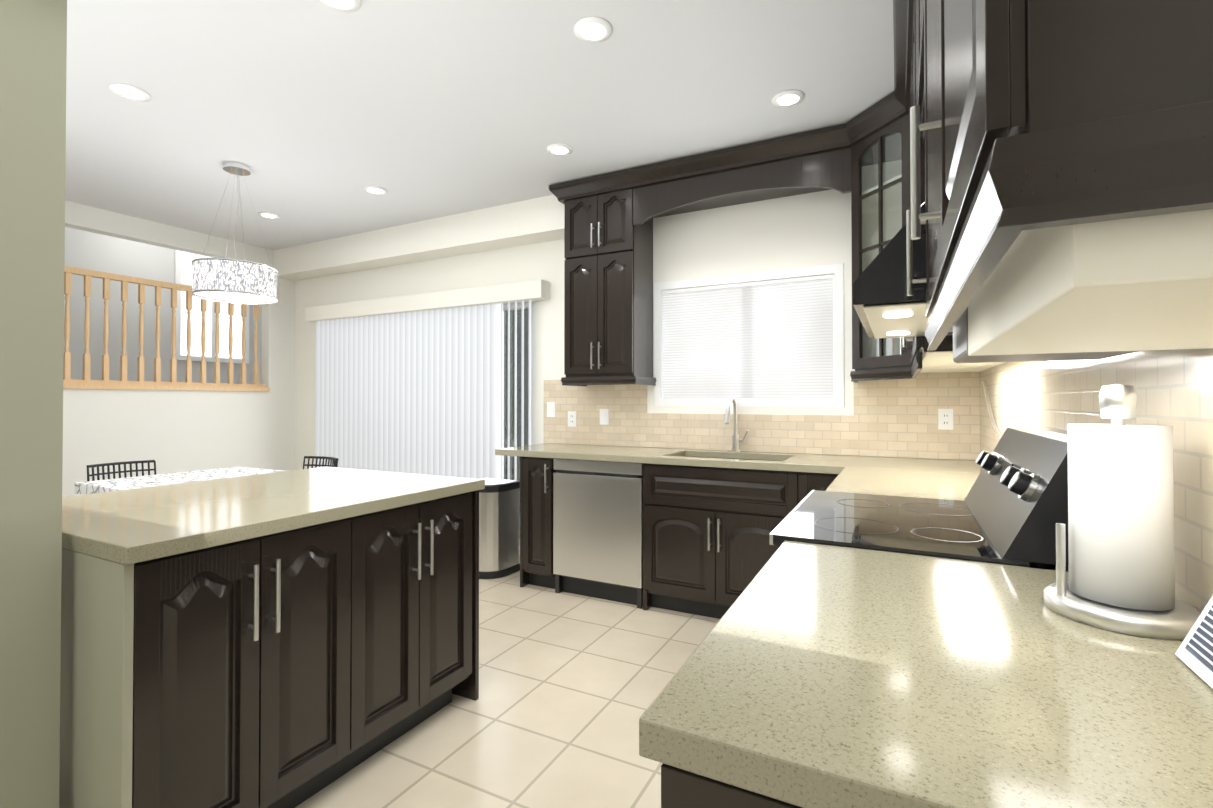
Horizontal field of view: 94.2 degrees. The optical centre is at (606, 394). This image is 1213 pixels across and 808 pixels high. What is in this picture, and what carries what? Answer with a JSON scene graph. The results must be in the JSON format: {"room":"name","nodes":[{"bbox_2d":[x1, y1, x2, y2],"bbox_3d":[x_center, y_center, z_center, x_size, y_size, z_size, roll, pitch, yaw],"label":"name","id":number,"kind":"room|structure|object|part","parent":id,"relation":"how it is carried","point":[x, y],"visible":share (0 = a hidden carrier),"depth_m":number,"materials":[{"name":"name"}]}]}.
{"room":"kitchen","nodes":[
{"label":"kitchen","id":0,"kind":"room"},
{"bbox_2d":[0,0,66,807],"bbox_3d":[-2.144,-0.133,-0.133,0.120,2.740,3.415,0,-1,27],"label":"wall","id":1,"kind":"structure","parent":0,"point":[33,45],"depth_m":1.30,"materials":[{"name":"beige paint"}]},
{"bbox_2d":[64,227,261,383],"bbox_3d":[-4.942,-0.407,5.380,0.120,3.400,6.020,0,-1,27],"label":"wall","id":2,"kind":"structure","parent":0,"point":[97,252],"depth_m":5.58,"materials":[{"name":"grey paint"}]},
{"bbox_2d":[174,250,248,363],"bbox_3d":[-4.381,-1.082,6.290,0.035,1.430,0.760,0,-1,27],"label":"window","id":3,"kind":"structure","parent":2,"relation":"in","point":[182,267],"depth_m":6.18,"materials":[{"name":"white plastic"}]},
{"bbox_2d":[62,200,294,496],"bbox_3d":[-4.408,-0.424,3.672,0.120,3.400,8.320,0,-1,27],"label":"wall","id":4,"kind":"structure","parent":0,"point":[171,431],"depth_m":4.94,"materials":[{"name":"white paint"}]},
{"bbox_2d":[63,266,269,390],"bbox_3d":[-4.072,-0.510,4.316,0.165,0.925,2.930,0,-1,27],"label":"railing","id":5,"kind":"object","parent":4,"relation":"attached to","point":[105,382],"visible":0.75,"depth_m":4.75,"materials":[{"name":"brown wood"}]},
{"bbox_2d":[65,0,893,249],"bbox_3d":[-2.082,-1.535,1.587,6.180,0.100,6.740,0,-1,27],"label":"ceiling","id":6,"kind":"structure","parent":0,"point":[316,116],"depth_m":2.78,"materials":[{"name":"white paint"}]},
{"bbox_2d":[109,83,150,101],"bbox_3d":[-2.315,-1.468,2.744,0.155,0.010,0.155,0,-1,21],"label":"recessed light","id":7,"kind":"object","parent":6,"relation":"in","point":[126,91],"depth_m":2.74,"materials":[{"name":"white plastic"}]},
{"bbox_2d":[191,162,277,303],"bbox_3d":[-2.369,-1.041,3.613,0.462,0.845,0.462,0,-1,27],"label":"chandelier","id":8,"kind":"object","parent":6,"relation":"hanging from","point":[232,281],"visible":1,"depth_m":3.48,"materials":[{"name":"silver metal"}]},
{"bbox_2d":[258,212,279,218],"bbox_3d":[-2.727,-1.449,4.557,0.155,0.010,0.155,0,-1,21],"label":"recessed light","id":9,"kind":"object","parent":6,"relation":"in","point":[263,214],"depth_m":4.55,"materials":[{"name":"white plastic"}]},
{"bbox_2d":[319,0,360,11],"bbox_3d":[-0.996,-1.475,2.094,0.155,0.010,0.155,0,-1,21],"label":"recessed light","id":10,"kind":"object","parent":6,"relation":"in","point":[338,5],"depth_m":2.13,"materials":[{"name":"white plastic"}]},
{"bbox_2d":[364,186,387,194],"bbox_3d":[-1.643,-1.455,4.018,0.155,0.010,0.155,0,-1,21],"label":"recessed light","id":11,"kind":"object","parent":6,"relation":"in","point":[376,190],"depth_m":4.02,"materials":[{"name":"white plastic"}]},
{"bbox_2d":[273,195,564,280],"bbox_3d":[-1.737,-1.321,4.938,3.465,0.260,0.229,0,-1,27],"label":"bulkhead","id":12,"kind":"object","parent":6,"relation":"attached to","point":[530,221],"visible":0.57,"depth_m":4.69,"materials":[{"name":"white paint"}]},
{"bbox_2d":[546,143,572,155],"bbox_3d":[-0.280,-1.462,3.367,0.155,0.010,0.155,0,-1,21],"label":"recessed light","id":13,"kind":"object","parent":6,"relation":"in","point":[558,149],"depth_m":3.36,"materials":[{"name":"white plastic"}]},
{"bbox_2d":[574,16,611,42],"bbox_3d":[-0.054,-1.473,2.281,0.155,0.010,0.155,0,-1,21],"label":"recessed light","id":14,"kind":"object","parent":6,"relation":"in","point":[593,29],"depth_m":2.28,"materials":[{"name":"white plastic"}]},
{"bbox_2d":[772,90,804,107],"bbox_3d":[0.901,-1.467,2.799,0.155,0.010,0.155,0,-1,21],"label":"recessed light","id":15,"kind":"object","parent":6,"relation":"in","point":[788,98],"depth_m":2.80,"materials":[{"name":"white plastic"}]},
{"bbox_2d":[295,540,719,807],"bbox_3d":[-2.290,1.315,2.612,7.520,0.100,8.420,0,-1,27],"label":"floor","id":16,"kind":"structure","parent":0,"point":[571,686],"depth_m":2.20,"materials":[{"name":"tile"}]},
{"bbox_2d":[86,460,155,480],"bbox_3d":[-3.185,0.874,3.825,0.523,0.810,0.422,0,-1,27],"label":"chair","id":17,"kind":"object","parent":16,"relation":"on","point":[108,472],"visible":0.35,"depth_m":3.94,"materials":[{"name":"black metal"}]},
{"bbox_2d":[74,466,283,494],"bbox_3d":[-2.303,0.896,3.417,1.420,0.754,0.930,0,-1,27],"label":"dining table","id":18,"kind":"object","parent":16,"relation":"on","point":[99,486],"visible":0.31,"depth_m":3.47,"materials":[{"name":"grey"}]},
{"bbox_2d":[59,490,478,807],"bbox_3d":[-1.218,0.825,2.019,0.993,0.868,1.215,0,-1,27],"label":"kitchen island","id":19,"kind":"object","parent":16,"relation":"on","point":[294,668],"visible":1,"depth_m":1.55,"materials":[{"name":"brown wood"}]},
{"bbox_2d":[62,467,484,564],"bbox_3d":[-1.232,0.368,2.034,1.000,0.040,1.230,0,-1,27],"label":"island countertop","id":20,"kind":"structure","parent":19,"relation":"on","point":[130,526],"depth_m":1.76,"materials":[{"name":"beige stone"}]},
{"bbox_2d":[303,456,338,468],"bbox_3d":[-2.263,0.877,4.102,0.422,0.810,0.523,0,-1,27],"label":"chair","id":21,"kind":"object","parent":16,"relation":"on","point":[333,461],"visible":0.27,"depth_m":4.34,"materials":[{"name":"black metal"}]},
{"bbox_2d":[479,478,519,578],"bbox_3d":[-0.842,0.953,4.062,0.320,0.655,0.300,0,-1,27],"label":"trash can","id":22,"kind":"object","parent":16,"relation":"on","point":[498,528],"visible":0.75,"depth_m":3.94,"materials":[{"name":"silver metal"}]},
{"bbox_2d":[520,456,555,588],"bbox_3d":[-0.323,0.845,3.960,0.256,0.868,0.620,0,-1,27],"label":"base cabinet","id":23,"kind":"object","parent":16,"relation":"on","point":[536,473],"depth_m":3.69,"materials":[{"name":"brown wood"}]},
{"bbox_2d":[553,458,642,608],"bbox_3d":[0.062,0.845,3.738,0.620,0.864,0.565,0,-1,27],"label":"dishwasher","id":24,"kind":"object","parent":16,"relation":"on","point":[597,529],"visible":0.71,"depth_m":3.48,"materials":[{"name":"grey metal"}]},
{"bbox_2d":[643,456,811,618],"bbox_3d":[0.765,0.839,3.396,0.932,0.868,0.620,0,-1,27],"label":"base cabinet","id":25,"kind":"object","parent":16,"relation":"on","point":[709,550],"depth_m":3.16,"materials":[{"name":"brown wood"}]},
{"bbox_2d":[495,443,982,472],"bbox_3d":[0.644,0.384,3.451,2.827,0.040,0.640,0,-1,27],"label":"countertop","id":26,"kind":"structure","parent":25,"relation":"on","point":[792,462],"depth_m":3.35,"materials":[{"name":"beige stone"}]},
{"bbox_2d":[724,396,747,451],"bbox_3d":[0.815,0.186,3.538,0.120,0.356,0.249,0,-1,27],"label":"faucet","id":27,"kind":"object","parent":26,"relation":"on","point":[736,440],"visible":1,"depth_m":3.61,"materials":[{"name":"silver metal"}]},
{"bbox_2d":[661,763,801,807],"bbox_3d":[0.435,0.811,0.643,0.620,0.868,0.484,0,-1,27],"label":"base cabinet","id":28,"kind":"object","parent":16,"relation":"on","point":[681,788],"depth_m":0.53,"materials":[{"name":"brown wood"}]},
{"bbox_2d":[639,540,1212,807],"bbox_3d":[0.509,0.357,0.811,0.637,0.040,0.840,0,-1,27],"label":"countertop","id":29,"kind":"structure","parent":28,"relation":"on","point":[809,675],"depth_m":0.62,"materials":[{"name":"beige stone"}]},
{"bbox_2d":[1044,384,1200,639],"bbox_3d":[0.786,0.160,0.866,0.184,0.353,0.184,0,-1,27],"label":"paper towel holder","id":30,"kind":"object","parent":29,"relation":"on","point":[1121,523],"visible":1,"depth_m":0.82,"materials":[{"name":"white paper"}]},
{"bbox_2d":[1175,596,1212,688],"bbox_3d":[0.705,0.276,0.614,0.060,0.118,0.216,0,-1,27],"label":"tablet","id":31,"kind":"object","parent":29,"relation":"on","point":[1194,652],"visible":1,"depth_m":0.69,"materials":[{"name":"white plastic"}]},
{"bbox_2d":[812,473,838,490],"bbox_3d":[1.227,0.837,3.156,0.319,0.868,0.620,0,-1,27],"label":"base cabinet","id":32,"kind":"object","parent":16,"relation":"on","point":[820,481],"depth_m":2.88,"materials":[{"name":"brown wood"}]},
{"bbox_2d":[823,463,980,500],"bbox_3d":[1.245,0.372,2.264,0.667,0.040,0.882,0,-1,27],"label":"countertop","id":33,"kind":"structure","parent":32,"relation":"on","point":[949,483],"depth_m":2.32,"materials":[{"name":"beige stone"}]},
{"bbox_2d":[769,427,1068,571],"bbox_3d":[0.843,0.667,1.539,0.699,1.135,0.752,0,-1,27],"label":"stove","id":34,"kind":"object","parent":16,"relation":"on","point":[1011,509],"visible":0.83,"depth_m":1.34,"materials":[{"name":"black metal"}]},
{"bbox_2d":[294,189,975,469],"bbox_3d":[-0.558,-0.085,4.511,6.180,2.740,0.120,0,-1,27],"label":"wall","id":35,"kind":"structure","parent":0,"point":[812,229],"depth_m":3.96,"materials":[{"name":"white paint"}]},
{"bbox_2d":[315,301,530,479],"bbox_3d":[-1.710,0.264,4.964,2.572,1.990,0.060,0,-1,27],"label":"vertical blinds","id":36,"kind":"object","parent":35,"relation":"attached to","point":[418,392],"visible":0.58,"depth_m":4.92,"materials":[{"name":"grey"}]},
{"bbox_2d":[305,279,549,322],"bbox_3d":[-1.702,-0.801,4.968,2.785,0.140,0.125,0,-1,27],"label":"valance","id":37,"kind":"object","parent":35,"relation":"attached to","point":[525,291],"visible":0.88,"depth_m":4.76,"materials":[{"name":"white"}]},
{"bbox_2d":[500,302,534,554],"bbox_3d":[-1.650,0.265,5.074,2.500,2.050,0.080,0,-1,27],"label":"sliding door","id":38,"kind":"structure","parent":35,"relation":"in","point":[519,306],"depth_m":4.59,"materials":[{"name":"grey glass"}]},
{"bbox_2d":[547,402,554,416],"bbox_3d":[-0.431,0.113,4.363,0.072,0.116,0.010,0,-1,27],"label":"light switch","id":39,"kind":"object","parent":35,"relation":"attached to","point":[550,405],"depth_m":4.36,"materials":[{"name":"white plastic"}]},
{"bbox_2d":[568,411,575,426],"bbox_3d":[-0.262,0.182,4.276,0.072,0.116,0.008,0,-1,27],"label":"outlet","id":40,"kind":"object","parent":35,"relation":"attached to","point":[571,414],"depth_m":4.27,"materials":[{"name":"white plastic"}]},
{"bbox_2d":[561,188,604,379],"bbox_3d":[-0.080,-0.748,4.004,0.311,1.255,0.344,0,-1,27],"label":"upper cabinet","id":41,"kind":"object","parent":35,"relation":"attached to","point":[584,227],"depth_m":3.85,"materials":[{"name":"brown wood"}]},
{"bbox_2d":[600,409,608,424],"bbox_3d":[-0.018,0.161,4.149,0.072,0.116,0.010,0,-1,27],"label":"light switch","id":42,"kind":"object","parent":35,"relation":"attached to","point":[604,413],"depth_m":4.14,"materials":[{"name":"white plastic"}]},
{"bbox_2d":[605,180,656,379],"bbox_3d":[0.113,-0.749,3.905,0.310,1.255,0.344,0,-1,27],"label":"upper cabinet","id":43,"kind":"object","parent":35,"relation":"attached to","point":[630,211],"depth_m":3.74,"materials":[{"name":"brown wood"}]},
{"bbox_2d":[654,263,844,406],"bbox_3d":[0.909,-0.358,3.741,1.238,0.870,0.102,0,-1,27],"label":"kitchen window","id":44,"kind":"structure","parent":35,"relation":"in","point":[762,353],"depth_m":3.68,"materials":[{"name":"white plastic"}]},
{"bbox_2d":[544,372,975,459],"bbox_3d":[0.775,0.121,3.746,2.850,0.488,0.005,0,-1,27],"label":"backsplash","id":45,"kind":"structure","parent":35,"relation":"attached to","point":[899,417],"depth_m":3.49,"materials":[{"name":"beige tile"}]},
{"bbox_2d":[938,409,952,429],"bbox_3d":[1.898,0.136,3.156,0.072,0.116,0.008,0,-1,27],"label":"outlet","id":46,"kind":"object","parent":35,"relation":"attached to","point":[945,419],"depth_m":3.15,"materials":[{"name":"white plastic"}]},
{"bbox_2d":[1011,414,1015,427],"bbox_3d":[1.558,0.131,2.161,0.007,0.116,0.072,0,-1,27],"label":"outlet","id":47,"kind":"object","parent":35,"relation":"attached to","point":[1013,416],"depth_m":2.15,"materials":[{"name":"white plastic"}]},
{"bbox_2d":[976,348,1212,612],"bbox_3d":[1.265,0.099,1.581,0.006,0.488,3.399,0,-1,27],"label":"backsplash","id":48,"kind":"structure","parent":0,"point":[1174,388],"depth_m":0.96,"materials":[{"name":"beige tile"}]},
{"bbox_3d":[0.580,-0.130,0.125,0.120,2.740,6.620,0,-1,27],"label":"wall","id":49,"kind":"structure","parent":0,"visible":0},
{"bbox_2d":[845,108,900,363],"bbox_3d":[1.409,-0.781,2.894,0.296,1.191,0.296,0,-1,27],"label":"upper cabinet","id":50,"kind":"object","parent":49,"relation":"attached to","point":[870,137],"depth_m":3.03,"materials":[{"name":"brown wood"}]},
{"bbox_2d":[853,202,953,338],"bbox_3d":[0.945,-0.475,1.498,0.486,0.568,0.748,0,-1,27],"label":"range hood","id":51,"kind":"object","parent":49,"relation":"attached to","point":[885,305],"visible":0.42,"depth_m":1.25,"materials":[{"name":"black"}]},
{"bbox_2d":[909,0,916,151],"bbox_3d":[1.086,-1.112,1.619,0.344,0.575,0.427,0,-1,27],"label":"upper cabinet","id":52,"kind":"object","parent":49,"relation":"attached to","point":[912,115],"depth_m":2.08,"materials":[{"name":"brown wood"}]},
{"bbox_2d":[913,0,916,111],"bbox_3d":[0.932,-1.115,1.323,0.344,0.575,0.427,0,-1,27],"label":"upper cabinet","id":53,"kind":"object","parent":49,"relation":"attached to","point":[914,1],"depth_m":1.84,"materials":[{"name":"brown wood"}]},
{"bbox_2d":[897,44,999,371],"bbox_3d":[1.489,-0.764,2.430,0.379,1.255,0.561,0,-1,27],"label":"upper cabinet","id":54,"kind":"object","parent":49,"relation":"attached to","point":[904,367],"depth_m":2.73,"materials":[{"name":"brown wood"}]},
{"bbox_2d":[901,0,1004,363],"bbox_3d":[1.292,-0.768,2.042,0.370,1.255,0.520,0,-1,27],"label":"upper cabinet","id":55,"kind":"object","parent":49,"relation":"attached to","point":[934,347],"depth_m":2.11,"materials":[{"name":"brown wood"}]},
{"bbox_2d":[982,381,1001,438],"bbox_3d":[1.613,0.071,2.284,0.018,0.296,1.238,0,-1,27],"label":"conduit","id":56,"kind":"object","parent":49,"relation":"attached to","point":[999,435],"visible":0.46,"depth_m":2.63,"materials":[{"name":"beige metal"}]},
{"bbox_2d":[917,0,1137,362],"bbox_3d":[0.714,-0.737,0.898,0.344,1.340,0.523,0,-1,27],"label":"upper cabinet","id":57,"kind":"object","parent":49,"relation":"attached to","point":[943,317],"depth_m":1.00,"materials":[{"name":"brown wood"}]},
{"bbox_3d":[0.754,-0.107,0.982,0.240,0.080,0.286,0,-1,27],"label":"under cabinet mount dark","id":58,"kind":"part","parent":57,"relation":"part of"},
{"bbox_2d":[968,209,1212,355],"bbox_3d":[0.568,-0.108,0.562,0.296,0.086,0.615,0,-1,27],"label":"box","id":59,"kind":"object","parent":57,"relation":"attached to","point":[1138,284],"visible":0.6,"depth_m":0.43,"materials":[{"name":"beige paint"}]},
{"bbox_2d":[925,0,1212,303],"bbox_3d":[0.521,-0.784,0.526,0.344,1.255,0.524,0,-1,27],"label":"upper cabinet","id":60,"kind":"object","parent":49,"relation":"attached to","point":[985,132],"depth_m":0.34,"materials":[{"name":"brown wood"}]},
{"label":"outside","id":61,"kind":"structure","parent":0,"visible":0},
{"bbox_2d":[500,280,834,538],"bbox_3d":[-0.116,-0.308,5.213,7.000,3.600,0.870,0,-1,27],"label":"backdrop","id":62,"kind":"structure","parent":61,"point":[512,379],"depth_m":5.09,"materials":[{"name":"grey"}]}
]}

